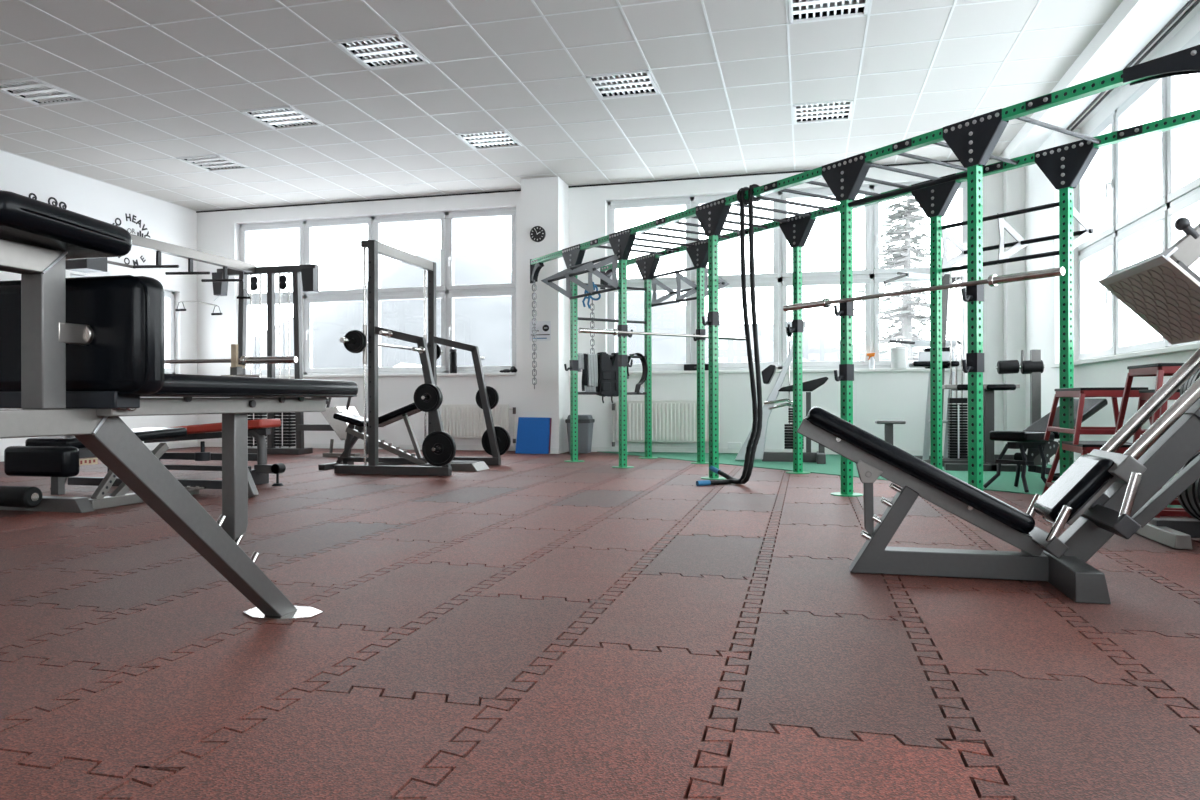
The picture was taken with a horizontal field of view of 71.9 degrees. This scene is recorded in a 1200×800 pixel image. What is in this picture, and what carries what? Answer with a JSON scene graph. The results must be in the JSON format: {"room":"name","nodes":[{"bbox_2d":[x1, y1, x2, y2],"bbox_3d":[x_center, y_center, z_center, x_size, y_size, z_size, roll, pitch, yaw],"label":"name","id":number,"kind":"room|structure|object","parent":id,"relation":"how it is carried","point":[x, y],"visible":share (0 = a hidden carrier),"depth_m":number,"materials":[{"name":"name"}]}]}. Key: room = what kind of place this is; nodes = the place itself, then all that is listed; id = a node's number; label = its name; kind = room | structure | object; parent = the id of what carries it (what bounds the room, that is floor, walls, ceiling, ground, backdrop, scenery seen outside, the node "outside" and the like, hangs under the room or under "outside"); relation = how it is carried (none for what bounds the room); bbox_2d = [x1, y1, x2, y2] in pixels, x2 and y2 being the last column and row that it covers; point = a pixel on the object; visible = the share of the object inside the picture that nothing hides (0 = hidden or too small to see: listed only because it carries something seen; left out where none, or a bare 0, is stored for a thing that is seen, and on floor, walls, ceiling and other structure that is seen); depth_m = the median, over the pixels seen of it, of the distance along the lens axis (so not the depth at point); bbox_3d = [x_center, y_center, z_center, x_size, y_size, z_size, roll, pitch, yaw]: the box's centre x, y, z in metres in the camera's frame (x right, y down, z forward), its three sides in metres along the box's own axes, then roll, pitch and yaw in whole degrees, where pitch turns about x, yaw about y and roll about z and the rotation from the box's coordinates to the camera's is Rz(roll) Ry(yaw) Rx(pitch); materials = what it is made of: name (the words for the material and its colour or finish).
{"room":"gym","nodes":[
{"label":"gym","id":0,"kind":"room"},
{"bbox_2d":[0,150,196,455],"bbox_3d":[-8.253,-1.193,5.044,0.350,3.806,15.800,0,0,14],"label":"wall","id":1,"kind":"structure","parent":0,"point":[167,222],"depth_m":11.53,"materials":[{"name":"white paint"}]},
{"bbox_2d":[29,193,66,208],"bbox_3d":[-6.794,-2.417,10.175,0.023,0.205,0.523,0,0,14],"label":"drawing","id":2,"kind":"object","parent":1,"relation":"attached to","point":[64,206],"visible":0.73,"depth_m":10.25,"materials":[{"name":"paint"}]},
{"bbox_2d":[0,442,197,461],"bbox_3d":[-8.073,0.674,5.001,0.012,0.070,15.800,0,0,14],"label":"baseboard","id":3,"kind":"structure","parent":1,"relation":"attached to","point":[192,444],"depth_m":12.23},
{"bbox_2d":[70,274,174,373],"bbox_3d":[-6.575,-0.997,11.423,0.140,1.255,1.890,0,0,14],"label":"window","id":4,"kind":"structure","parent":1,"relation":"in","point":[169,295],"depth_m":12.25,"materials":[{"name":"plastic"}]},
{"bbox_2d":[113,213,149,264],"bbox_3d":[-6.477,-2.220,11.437,0.004,0.719,0.676,0,0,14],"label":"lettering","id":5,"kind":"object","parent":1,"relation":"attached to","point":[133,218],"depth_m":11.48},
{"bbox_2d":[521,176,568,453],"bbox_3d":[-0.727,-1.111,11.053,0.510,3.606,0.500,0,0,14],"label":"column","id":6,"kind":"structure","parent":0,"point":[545,200],"depth_m":10.82,"materials":[{"name":"white paint"}]},
{"bbox_2d":[530,226,545,241],"bbox_3d":[-0.814,-2.176,10.797,0.208,0.208,0.037,0,0,14],"label":"wall clock","id":7,"kind":"object","parent":6,"relation":"attached to","point":[537,233],"visible":1,"depth_m":10.79,"materials":[{"name":"black plastic"}]},
{"bbox_2d":[530,321,550,340],"bbox_3d":[-0.782,-0.910,10.803,0.288,0.255,0.010,0,0,14],"label":"notice","id":8,"kind":"object","parent":6,"relation":"attached to","point":[543,333],"visible":0.96,"depth_m":10.80,"materials":[{"name":"paper"}]},
{"bbox_2d":[0,0,1122,209],"bbox_3d":[-2.649,-2.922,3.419,11.304,0.016,16.184,0,0,14],"label":"ceiling","id":9,"kind":"structure","parent":0,"point":[345,19],"depth_m":7.64,"materials":[{"name":"tile"}]},
{"bbox_2d":[0,0,1104,210],"bbox_3d":[-2.643,-2.925,3.424,11.329,0.030,16.230,0,0,14],"label":"grid","id":10,"kind":"object","parent":9,"relation":"attached to","point":[278,1],"visible":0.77,"depth_m":7.80,"materials":[{"name":"white metal"}]},
{"bbox_2d":[0,78,86,105],"bbox_3d":[-5.310,-2.948,7.792,0.576,0.101,0.576,0,0,14],"label":"ceiling light","id":11,"kind":"object","parent":10,"relation":"attached to","point":[31,90],"visible":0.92,"depth_m":7.82,"materials":[{"name":"white metal"}]},
{"bbox_2d":[23,0,146,32],"bbox_3d":[-3.854,-2.919,6.193,0.578,0.016,0.578,0,0,14],"label":"ceiling panel","id":12,"kind":"object","parent":10,"relation":"attached to","point":[88,16],"visible":1,"depth_m":6.23,"materials":[{"name":"tile"}]},
{"bbox_2d":[176,155,248,171],"bbox_3d":[-4.730,-2.949,10.121,0.576,0.101,0.576,0,0,14],"label":"ceiling light","id":13,"kind":"object","parent":10,"relation":"attached to","point":[211,163],"visible":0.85,"depth_m":10.14,"materials":[{"name":"white metal"}]},
{"bbox_2d":[240,106,322,129],"bbox_3d":[-3.274,-2.953,8.522,0.576,0.101,0.576,0,0,14],"label":"ceiling light","id":14,"kind":"object","parent":10,"relation":"attached to","point":[279,118],"visible":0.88,"depth_m":8.53,"materials":[{"name":"white metal"}]},
{"bbox_2d":[333,34,429,69],"bbox_3d":[-1.817,-2.956,6.922,0.576,0.101,0.576,0,0,14],"label":"ceiling light","id":15,"kind":"object","parent":10,"relation":"attached to","point":[388,51],"visible":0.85,"depth_m":6.93,"materials":[{"name":"white metal"}]},
{"bbox_2d":[455,130,521,149],"bbox_3d":[-1.237,-2.958,9.251,0.576,0.101,0.576,0,0,14],"label":"ceiling light","id":16,"kind":"object","parent":10,"relation":"attached to","point":[499,138],"visible":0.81,"depth_m":9.27,"materials":[{"name":"white metal"}]},
{"bbox_2d":[586,70,659,99],"bbox_3d":[0.220,-2.961,7.651,0.576,0.101,0.576,0,0,14],"label":"ceiling light","id":17,"kind":"object","parent":10,"relation":"attached to","point":[637,83],"visible":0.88,"depth_m":7.66,"materials":[{"name":"white metal"}]},
{"bbox_2d":[793,100,853,123],"bbox_3d":[2.256,-2.966,8.380,0.576,0.101,0.576,0,0,14],"label":"ceiling light","id":18,"kind":"object","parent":10,"relation":"attached to","point":[835,110],"visible":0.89,"depth_m":8.39,"materials":[{"name":"white metal"}]},
{"bbox_2d":[788,0,869,23],"bbox_3d":[1.676,-2.965,6.052,0.576,0.101,0.576,0,0,14],"label":"ceiling light","id":19,"kind":"object","parent":10,"relation":"attached to","point":[800,11],"visible":1,"depth_m":6.21,"materials":[{"name":"white metal"}]},
{"bbox_2d":[0,447,1199,799],"bbox_3d":[-2.375,0.700,3.514,11.972,0.023,15.929,0,0,14],"label":"floor","id":20,"kind":"structure","parent":0,"point":[526,626],"depth_m":2.28,"materials":[{"name":"rubber"}]},
{"bbox_2d":[0,344,260,512],"bbox_3d":[-3.429,0.149,5.678,1.900,1.102,1.289,0,0,14],"label":"bench","id":21,"kind":"object","parent":20,"relation":"on","point":[55,457],"visible":0.66,"depth_m":5.25,"materials":[{"name":"leather"}]},
{"bbox_2d":[165,355,297,364],"bbox_3d":[-3.218,-0.287,6.114,2.200,0.072,0.072,0,0,14],"label":"barbell","id":22,"kind":"object","parent":21,"relation":"on","point":[244,360],"visible":0.52,"depth_m":5.92,"materials":[{"name":"metal"}]},
{"bbox_2d":[0,190,357,620],"bbox_3d":[-1.359,0.138,1.617,0.489,1.110,2.698,0,0,14],"label":"upholstered bench","id":23,"kind":"object","parent":20,"relation":"on","point":[78,355],"visible":1,"depth_m":1.94,"materials":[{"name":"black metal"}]},
{"bbox_2d":[107,419,285,485],"bbox_3d":[-3.320,0.425,6.959,1.510,0.545,0.500,0,0,14],"label":"bench","id":24,"kind":"object","parent":20,"relation":"on","point":[261,471],"visible":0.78,"depth_m":6.82,"materials":[{"name":"leather"}]},
{"bbox_2d":[66,234,367,456],"bbox_3d":[-4.500,-0.549,8.809,2.286,2.488,4.516,0,0,14],"label":"cable machine","id":25,"kind":"object","parent":20,"relation":"on","point":[288,431],"visible":0.52,"depth_m":10.74,"materials":[{"name":"silver metal"}]},
{"bbox_2d":[175,296,221,314],"bbox_3d":[-5.333,-1.264,11.019,0.711,0.272,0.079,0,0,14],"label":"bar","id":26,"kind":"object","parent":25,"relation":"hanging from","point":[214,305],"visible":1,"depth_m":10.97,"materials":[{"name":"silver metal"}]},
{"bbox_2d":[237,272,250,298],"bbox_3d":[-4.667,-1.516,10.829,0.170,0.366,0.032,0,0,-8],"label":"stirrup","id":27,"kind":"object","parent":25,"relation":"hanging from","point":[238,296],"visible":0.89,"depth_m":10.82,"materials":[{"name":"silver metal"}]},
{"bbox_2d":[318,403,432,469],"bbox_3d":[-2.210,0.332,8.445,1.146,0.726,0.560,0,0,14],"label":"bench","id":28,"kind":"object","parent":20,"relation":"on","point":[404,412],"visible":0.66,"depth_m":8.39,"materials":[{"name":"leather"}]},
{"bbox_2d":[334,240,500,475],"bbox_3d":[-1.790,-0.408,8.345,1.173,2.196,2.070,0,0,14],"label":"machine","id":29,"kind":"object","parent":20,"relation":"on","point":[428,356],"visible":0.89,"depth_m":7.77,"materials":[{"name":"silver metal"}]},
{"bbox_2d":[343,330,363,351],"bbox_3d":[-2.265,-0.545,7.603,0.200,0.200,0.028,0,0,14],"label":"weight plate","id":30,"kind":"object","parent":29,"relation":"attached to","point":[358,337],"visible":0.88,"depth_m":7.59,"materials":[{"name":"black rubber"}]},
{"bbox_2d":[351,330,366,352],"bbox_3d":[-2.257,-0.545,7.637,0.214,0.214,0.032,0,0,14],"label":"weight plate","id":31,"kind":"object","parent":29,"relation":"attached to","point":[362,333],"visible":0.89,"depth_m":7.61,"materials":[{"name":"black rubber"}]},
{"bbox_2d":[413,383,440,411],"bbox_3d":[-1.572,-0.026,7.521,0.260,0.260,0.034,0,0,14],"label":"weight plate","id":32,"kind":"object","parent":29,"relation":"attached to","point":[431,390],"visible":0.96,"depth_m":7.51,"materials":[{"name":"black rubber"}]},
{"bbox_2d":[427,343,440,358],"bbox_3d":[-1.870,-0.545,9.189,0.214,0.214,0.032,0,0,14],"label":"weight plate","id":33,"kind":"object","parent":29,"relation":"attached to","point":[438,346],"visible":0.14,"depth_m":9.16,"materials":[{"name":"black rubber"}]},
{"bbox_2d":[426,383,442,411],"bbox_3d":[-1.563,-0.026,7.557,0.260,0.260,0.034,0,0,14],"label":"weight plate","id":34,"kind":"object","parent":29,"relation":"attached to","point":[428,383],"visible":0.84,"depth_m":7.53,"materials":[{"name":"black rubber"}]},
{"bbox_2d":[422,431,455,466],"bbox_3d":[-1.466,0.439,7.528,0.324,0.324,0.040,0,0,14],"label":"weight plate","id":35,"kind":"object","parent":29,"relation":"attached to","point":[443,457],"visible":0.93,"depth_m":7.51,"materials":[{"name":"black rubber"}]},
{"bbox_2d":[475,386,498,408],"bbox_3d":[-1.219,-0.027,8.935,0.260,0.260,0.034,0,0,14],"label":"weight plate","id":36,"kind":"object","parent":29,"relation":"attached to","point":[493,395],"visible":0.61,"depth_m":8.91,"materials":[{"name":"black rubber"}]},
{"bbox_2d":[482,426,510,455],"bbox_3d":[-1.121,0.438,8.916,0.324,0.324,0.040,0,0,14],"label":"weight plate","id":37,"kind":"object","parent":29,"relation":"attached to","point":[503,437],"visible":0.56,"depth_m":8.89,"materials":[{"name":"black rubber"}]},
{"bbox_2d":[450,460,488,470],"bbox_3d":[-1.402,0.652,8.306,0.497,0.082,0.320,0,0,14],"label":"platform","id":38,"kind":"object","parent":20,"relation":"on","point":[456,465],"visible":0.56,"depth_m":8.15,"materials":[{"name":"grey metal"}]},
{"bbox_2d":[515,417,551,453],"bbox_3d":[-0.867,0.453,10.759,0.463,0.471,0.114,0,0,14],"label":"foam mat","id":39,"kind":"object","parent":20,"relation":"on","point":[533,433],"visible":1,"depth_m":10.74,"materials":[{"name":"blue plastic"}]},
{"bbox_2d":[565,415,594,453],"bbox_3d":[-0.260,0.436,10.804,0.330,0.500,0.270,0,0,14],"label":"litter bin","id":40,"kind":"object","parent":20,"relation":"on","point":[585,422],"visible":0.79,"depth_m":10.69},
{"bbox_2d":[735,319,827,463],"bbox_3d":[2.016,-0.116,9.211,1.013,1.593,0.550,0,0,14],"label":"machine","id":41,"kind":"object","parent":20,"relation":"on","point":[768,372],"visible":0.73,"depth_m":9.16,"materials":[{"name":"silver metal"}]},
{"bbox_2d":[530,45,1199,496],"bbox_3d":[1.585,-0.541,7.330,1.894,2.454,7.539,0,0,-32],"label":"rig","id":42,"kind":"object","parent":20,"relation":"on","point":[973,141],"visible":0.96,"depth_m":6.32,"materials":[{"name":"green metal"}]},
{"bbox_2d":[532,280,536,388],"bbox_3d":[-0.803,-0.809,10.114,0.045,1.340,0.045,0,0,42],"label":"chain","id":43,"kind":"object","parent":42,"relation":"hanging from","point":[534,284],"visible":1,"depth_m":10.11,"materials":[{"name":"metal"}]},
{"bbox_2d":[578,353,583,371],"bbox_3d":[-0.230,-0.434,9.435,0.079,0.210,0.075,0,0,-32],"label":"cloth","id":44,"kind":"object","parent":42,"relation":"hanging from","point":[580,355],"visible":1,"depth_m":9.41,"materials":[{"name":"white fabric"}]},
{"bbox_2d":[582,353,587,390],"bbox_3d":[-0.176,-0.325,9.468,0.044,0.430,0.070,0,0,-36],"label":"strap","id":45,"kind":"object","parent":42,"relation":"hanging from","point":[585,370],"visible":1,"depth_m":9.45,"materials":[{"name":"fabric"}]},
{"bbox_2d":[585,354,597,391],"bbox_3d":[-0.098,-0.320,9.516,0.136,0.440,0.075,0,0,-32],"label":"towel","id":46,"kind":"object","parent":42,"relation":"hanging from","point":[592,362],"visible":1,"depth_m":9.50,"materials":[{"name":"grey fabric"}]},
{"bbox_2d":[582,282,600,308],"bbox_3d":[-0.099,-1.186,9.300,0.218,0.306,0.118,0,0,42],"label":"band","id":47,"kind":"object","parent":42,"relation":"hanging from","point":[594,285],"visible":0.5,"depth_m":9.29,"materials":[{"name":"blue rubber"}]},
{"bbox_2d":[590,300,594,353],"bbox_3d":[-0.090,-0.807,9.658,0.041,0.764,0.041,0,0,42],"label":"chain","id":48,"kind":"object","parent":42,"relation":"hanging from","point":[592,304],"visible":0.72,"depth_m":9.65,"materials":[{"name":"metal"}]},
{"bbox_2d":[595,352,618,402],"bbox_3d":[0.106,-0.264,9.639,0.304,0.592,0.170,0,0,-32],"label":"vest","id":49,"kind":"object","parent":42,"relation":"hanging from","point":[608,369],"visible":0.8,"depth_m":9.57,"materials":[{"name":"fabric"}]},
{"bbox_2d":[627,353,647,393],"bbox_3d":[0.424,-0.322,9.836,0.291,0.490,0.100,0,0,-32],"label":"belt","id":50,"kind":"object","parent":42,"relation":"hanging from","point":[638,388],"visible":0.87,"depth_m":9.87,"materials":[{"name":"black leather"}]},
{"bbox_2d":[578,328,745,340],"bbox_3d":[0.709,-0.697,8.737,2.160,0.072,0.075,0,0,-32],"label":"barbell","id":51,"kind":"object","parent":42,"relation":"on","point":[614,332],"visible":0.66,"depth_m":8.59,"materials":[{"name":"metal"}]},
{"bbox_2d":[696,184,762,485],"bbox_3d":[1.091,-0.551,6.880,0.526,2.480,0.607,0,0,14],"label":"rope","id":52,"kind":"object","parent":42,"relation":"hanging from","point":[757,410],"visible":0.98,"depth_m":6.78,"materials":[{"name":"black fabric"}]},
{"bbox_2d":[783,267,1064,311],"bbox_3d":[2.011,-0.720,5.524,0.079,0.072,2.160,0,0,-31],"label":"barbell","id":53,"kind":"object","parent":42,"relation":"on","point":[993,280],"visible":1,"depth_m":5.18,"materials":[{"name":"metal"}]},
{"bbox_2d":[875,420,905,444],"bbox_3d":[3.093,0.445,8.814,0.400,0.468,0.400,0,0,14],"label":"stool","id":54,"kind":"object","parent":20,"relation":"on","point":[888,424],"visible":0.52,"depth_m":8.78,"materials":[{"name":"grey metal"}]},
{"bbox_2d":[883,270,967,463],"bbox_3d":[3.650,-0.400,9.030,0.705,2.154,0.977,0,0,44],"label":"tower","id":55,"kind":"object","parent":20,"relation":"on","point":[923,361],"visible":0.62,"depth_m":9.03,"materials":[{"name":"silver metal"}]},
{"bbox_2d":[942,243,967,459],"bbox_3d":[3.771,-0.494,8.655,0.474,2.342,0.260,0,0,14],"label":"machine","id":56,"kind":"object","parent":20,"relation":"on","point":[958,445],"visible":0.88,"depth_m":8.63,"materials":[{"name":"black metal"}]},
{"bbox_2d":[942,350,1043,471],"bbox_3d":[3.866,0.091,8.158,0.938,1.172,0.600,0,0,14],"label":"exercise machine","id":57,"kind":"object","parent":20,"relation":"on","point":[1034,366],"visible":0.79,"depth_m":8.05,"materials":[{"name":"metal"}]},
{"bbox_2d":[797,217,1199,603],"bbox_3d":[1.901,-0.016,3.108,2.259,1.403,0.730,0,0,14],"label":"press","id":58,"kind":"object","parent":20,"relation":"on","point":[1104,493],"visible":1,"depth_m":3.10,"materials":[{"name":"silver metal"}]},
{"bbox_2d":[983,399,1107,492],"bbox_3d":[3.514,0.332,6.476,1.157,0.695,0.560,0,0,-31],"label":"bench","id":59,"kind":"object","parent":20,"relation":"on","point":[1031,438],"visible":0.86,"depth_m":6.32,"materials":[{"name":"leather"}]},
{"bbox_2d":[1042,440,1166,507],"bbox_3d":[3.305,0.476,5.463,0.529,0.398,0.698,0,0,14],"label":"box","id":60,"kind":"object","parent":20,"relation":"on","point":[1084,447],"visible":0.31,"depth_m":5.47,"materials":[{"name":"red metal"}]},
{"bbox_2d":[1044,387,1151,444],"bbox_3d":[3.292,0.099,5.456,0.491,0.364,0.681,0,0,14],"label":"box","id":61,"kind":"object","parent":60,"relation":"on","point":[1113,392],"visible":0.69,"depth_m":5.22,"materials":[{"name":"red metal"}]},
{"bbox_2d":[1115,363,1199,516],"bbox_3d":[3.222,0.239,4.628,0.573,0.884,0.692,0,0,14],"label":"box","id":62,"kind":"object","parent":20,"relation":"on","point":[1159,370],"visible":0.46,"depth_m":4.53,"materials":[{"name":"red metal"}]},
{"bbox_2d":[1133,389,1190,517],"bbox_3d":[3.218,0.309,4.640,0.360,0.743,0.460,0,0,14],"label":"box","id":63,"kind":"object","parent":20,"relation":"on","point":[1145,395],"visible":0.25,"depth_m":4.71,"materials":[{"name":"red metal"}]},
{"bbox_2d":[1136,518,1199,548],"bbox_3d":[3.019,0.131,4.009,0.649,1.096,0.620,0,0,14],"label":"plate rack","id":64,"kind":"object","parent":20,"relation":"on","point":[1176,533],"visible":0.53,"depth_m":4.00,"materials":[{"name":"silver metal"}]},
{"bbox_2d":[1180,383,1184,395],"bbox_3d":[2.975,-0.037,3.958,0.340,0.340,0.032,0,0,14],"label":"weight plate","id":65,"kind":"object","parent":64,"relation":"attached to","point":[1182,386],"visible":0.08,"depth_m":3.99,"materials":[{"name":"black metal"}]},
{"bbox_2d":[1183,378,1189,392],"bbox_3d":[2.966,-0.037,3.923,0.340,0.340,0.032,0,0,14],"label":"weight plate","id":66,"kind":"object","parent":64,"relation":"attached to","point":[1187,381],"visible":0.14,"depth_m":3.96,"materials":[{"name":"black metal"}]},
{"bbox_2d":[1177,451,1199,520],"bbox_3d":[2.976,0.413,3.958,0.380,0.380,0.034,0,0,14],"label":"weight plate","id":67,"kind":"object","parent":64,"relation":"attached to","point":[1179,497],"visible":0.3,"depth_m":3.98,"materials":[{"name":"black rubber"}]},
{"bbox_2d":[1181,457,1196,516],"bbox_3d":[2.967,0.413,3.921,0.368,0.368,0.034,0,0,14],"label":"weight plate","id":68,"kind":"object","parent":64,"relation":"attached to","point":[1195,457],"visible":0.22,"depth_m":3.96,"materials":[{"name":"black rubber"}]},
{"bbox_2d":[1183,489,1199,518],"bbox_3d":[2.958,0.413,3.884,0.380,0.380,0.034,0,0,14],"label":"weight plate","id":69,"kind":"object","parent":64,"relation":"attached to","point":[1185,493],"visible":0.26,"depth_m":3.91,"materials":[{"name":"black rubber"}]},
{"bbox_2d":[1187,368,1199,388],"bbox_3d":[2.958,-0.037,3.888,0.340,0.340,0.032,0,0,14],"label":"weight plate","id":70,"kind":"object","parent":64,"relation":"attached to","point":[1193,375],"visible":0.2,"depth_m":3.92,"materials":[{"name":"black metal"}]},
{"bbox_2d":[1187,486,1199,514],"bbox_3d":[2.949,0.413,3.848,0.368,0.368,0.034,0,0,14],"label":"weight plate","id":71,"kind":"object","parent":64,"relation":"attached to","point":[1188,491],"visible":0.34,"depth_m":3.89,"materials":[{"name":"black rubber"}]},
{"bbox_2d":[1189,481,1199,513],"bbox_3d":[2.939,0.413,3.811,0.380,0.380,0.034,0,0,14],"label":"weight plate","id":72,"kind":"object","parent":64,"relation":"attached to","point":[1192,487],"visible":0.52,"depth_m":3.84,"materials":[{"name":"black rubber"}]},
{"bbox_2d":[1191,370,1199,384],"bbox_3d":[2.949,-0.037,3.853,0.340,0.340,0.032,0,0,14],"label":"weight plate","id":73,"kind":"object","parent":64,"relation":"attached to","point":[1197,375],"visible":0.22,"depth_m":3.88,"materials":[{"name":"black metal"}]},
{"bbox_2d":[1194,478,1199,507],"bbox_3d":[2.930,0.413,3.774,0.368,0.368,0.034,0,0,14],"label":"weight plate","id":74,"kind":"object","parent":64,"relation":"attached to","point":[1197,483],"visible":0.86,"depth_m":3.81,"materials":[{"name":"black rubber"}]},
{"bbox_2d":[197,159,1003,450],"bbox_3d":[-0.527,-1.212,11.441,12.250,3.806,0.350,0,0,14],"label":"wall","id":75,"kind":"structure","parent":0,"point":[876,395],"depth_m":11.14,"materials":[{"name":"white paint"}]},
{"bbox_2d":[240,207,515,374],"bbox_3d":[-3.314,-1.534,12.068,4.500,2.315,0.140,0,0,14],"label":"window","id":76,"kind":"structure","parent":75,"relation":"in","point":[447,291],"depth_m":11.99,"materials":[{"name":"plastic"}]},
{"bbox_2d":[262,373,515,377],"bbox_3d":[-3.330,-0.361,11.993,4.500,0.039,0.165,0,0,14],"label":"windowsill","id":77,"kind":"structure","parent":75,"relation":"attached to","point":[438,374],"depth_m":11.81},
{"bbox_2d":[450,349,456,372],"bbox_3d":[-2.067,-0.554,11.666,0.110,0.340,0.110,0,0,14],"label":"flask","id":78,"kind":"object","parent":77,"relation":"on","point":[453,352],"visible":0.98,"depth_m":11.62,"materials":[{"name":"metal"}]},
{"bbox_2d":[500,366,516,372],"bbox_3d":[-1.264,-0.431,11.446,0.262,0.100,0.079,0,0,5],"label":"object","id":79,"kind":"object","parent":77,"relation":"on","point":[512,369],"visible":1,"depth_m":11.42,"materials":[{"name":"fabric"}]},
{"bbox_2d":[442,404,515,445],"bbox_3d":[-1.676,0.336,11.473,1.086,0.567,0.146,0,0,14],"label":"radiator","id":80,"kind":"object","parent":75,"relation":"attached to","point":[458,420],"visible":0.77,"depth_m":11.44,"materials":[{"name":"white metal"}]},
{"bbox_2d":[442,404,508,405],"bbox_3d":[-1.733,0.060,11.470,0.967,0.016,0.082,0,0,14],"label":"grille","id":81,"kind":"object","parent":80,"relation":"attached to","point":[442,404],"depth_m":11.46,"materials":[{"name":"white metal"}]},
{"bbox_2d":[196,158,990,212],"bbox_3d":[-0.673,-2.899,11.287,11.350,0.018,0.018,0,0,14],"label":"trim","id":82,"kind":"structure","parent":75,"relation":"attached to","point":[989,158],"depth_m":11.20,"materials":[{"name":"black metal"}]},
{"bbox_2d":[198,442,1001,455],"bbox_3d":[-0.724,0.657,11.047,11.350,0.070,0.512,0,0,14],"label":"baseboard","id":83,"kind":"structure","parent":75,"relation":"attached to","point":[207,444],"depth_m":11.06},
{"bbox_2d":[612,400,719,446],"bbox_3d":[0.852,0.304,10.843,1.425,0.617,0.146,0,0,14],"label":"radiator","id":84,"kind":"object","parent":75,"relation":"attached to","point":[673,421],"visible":0.8,"depth_m":10.78,"materials":[{"name":"white metal"}]},
{"bbox_2d":[617,400,708,401],"bbox_3d":[0.881,0.004,10.819,1.345,0.016,0.082,0,0,14],"label":"grille","id":85,"kind":"object","parent":84,"relation":"attached to","point":[617,400],"depth_m":10.78,"materials":[{"name":"white metal"}]},
{"bbox_2d":[728,442,740,448],"bbox_3d":[1.740,0.583,10.686,0.170,0.085,0.021,0,0,14],"label":"wall socket","id":86,"kind":"object","parent":75,"relation":"attached to","point":[731,445],"visible":0.91,"depth_m":10.68,"materials":[{"name":"white plastic"}]},
{"bbox_2d":[607,181,967,370],"bbox_3d":[2.324,-1.548,10.664,4.580,2.315,0.140,0,0,14],"label":"window","id":87,"kind":"structure","parent":75,"relation":"in","point":[872,275],"depth_m":10.66,"materials":[{"name":"plastic"}]},
{"bbox_2d":[629,368,960,373],"bbox_3d":[2.308,-0.375,10.588,4.580,0.039,0.165,0,0,14],"label":"trim","id":88,"kind":"structure","parent":75,"relation":"attached to","point":[877,369],"depth_m":10.41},
{"bbox_2d":[684,364,708,370],"bbox_3d":[1.308,-0.435,10.816,0.418,0.085,0.096,0,0,14],"label":"case","id":89,"kind":"object","parent":88,"relation":"on","point":[687,367],"visible":0.44,"depth_m":10.80,"materials":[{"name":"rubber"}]},
{"bbox_2d":[867,353,874,368],"bbox_3d":[3.380,-0.497,10.308,0.099,0.200,0.074,0,0,14],"label":"spray bottle","id":90,"kind":"object","parent":88,"relation":"on","point":[871,360],"visible":1,"depth_m":10.28,"materials":[{"name":"plastic"}]},
{"bbox_2d":[890,347,907,367],"bbox_3d":[3.697,-0.529,10.224,0.220,0.262,0.220,0,0,14],"label":"bucket","id":91,"kind":"object","parent":88,"relation":"on","point":[898,354],"visible":0.98,"depth_m":10.14,"materials":[{"name":"white plastic"}]},
{"bbox_2d":[999,0,1199,484],"bbox_3d":[3.250,-1.221,2.178,0.740,3.806,15.800,0,0,14],"label":"wall","id":92,"kind":"structure","parent":0,"point":[1030,307],"depth_m":8.46,"materials":[{"name":"white paint"}]},
{"bbox_2d":[1051,343,1199,367],"bbox_3d":[3.464,-0.353,3.202,0.265,0.039,10.970,0,0,14],"label":"trim","id":93,"kind":"structure","parent":92,"relation":"attached to","point":[1189,347],"depth_m":6.28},
{"bbox_2d":[1067,0,1199,130],"bbox_3d":[3.083,-2.778,1.513,0.065,0.018,14.430,0,0,14],"label":"trim","id":94,"kind":"structure","parent":92,"relation":"attached to","point":[1189,2],"depth_m":6.51,"materials":[{"name":"white paint"}]},
{"bbox_2d":[1078,31,1199,359],"bbox_3d":[3.590,-1.499,3.170,0.140,2.260,10.970,0,0,14],"label":"window","id":95,"kind":"structure","parent":92,"relation":"in","point":[1176,200],"depth_m":7.27,"materials":[{"name":"plastic"}]},
{"label":"outside","id":96,"kind":"structure","parent":0,"visible":0},
{"bbox_3d":[24.194,6.782,97.033,440.000,0.500,320.000,0,0,14],"label":"ground","id":97,"kind":"structure","parent":96,"visible":0},
{"bbox_2d":[394,363,439,366],"bbox_3d":[-14.115,1.874,67.414,11.000,9.500,9.000,0,0,14],"label":"house","id":98,"kind":"structure","parent":97,"relation":"on","point":[400,364],"depth_m":63.60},
{"bbox_2d":[833,195,960,360],"bbox_3d":[8.629,0.273,23.879,8.533,12.607,8.891,0,0,14],"label":"tree","id":99,"kind":"object","parent":97,"relation":"on","point":[901,255],"visible":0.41,"depth_m":23.57,"materials":[{"name":"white plant"}]},
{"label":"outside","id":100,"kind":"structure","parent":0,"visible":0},
{"bbox_2d":[252,249,809,368],"bbox_3d":[-26.871,-14.475,202.496,190.000,42.458,120.000,0,0,14],"label":"hill","id":101,"kind":"structure","parent":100,"point":[485,323],"depth_m":162.95,"materials":[{"name":"white snow"}]},
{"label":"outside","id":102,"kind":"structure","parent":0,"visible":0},
{"bbox_2d":[734,323,1111,361],"bbox_3d":[75.000,-6.921,218.341,240.000,26.863,120.000,0,0,14],"label":"hill","id":103,"kind":"structure","parent":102,"point":[816,347],"depth_m":191.54,"materials":[{"name":"white snow"}]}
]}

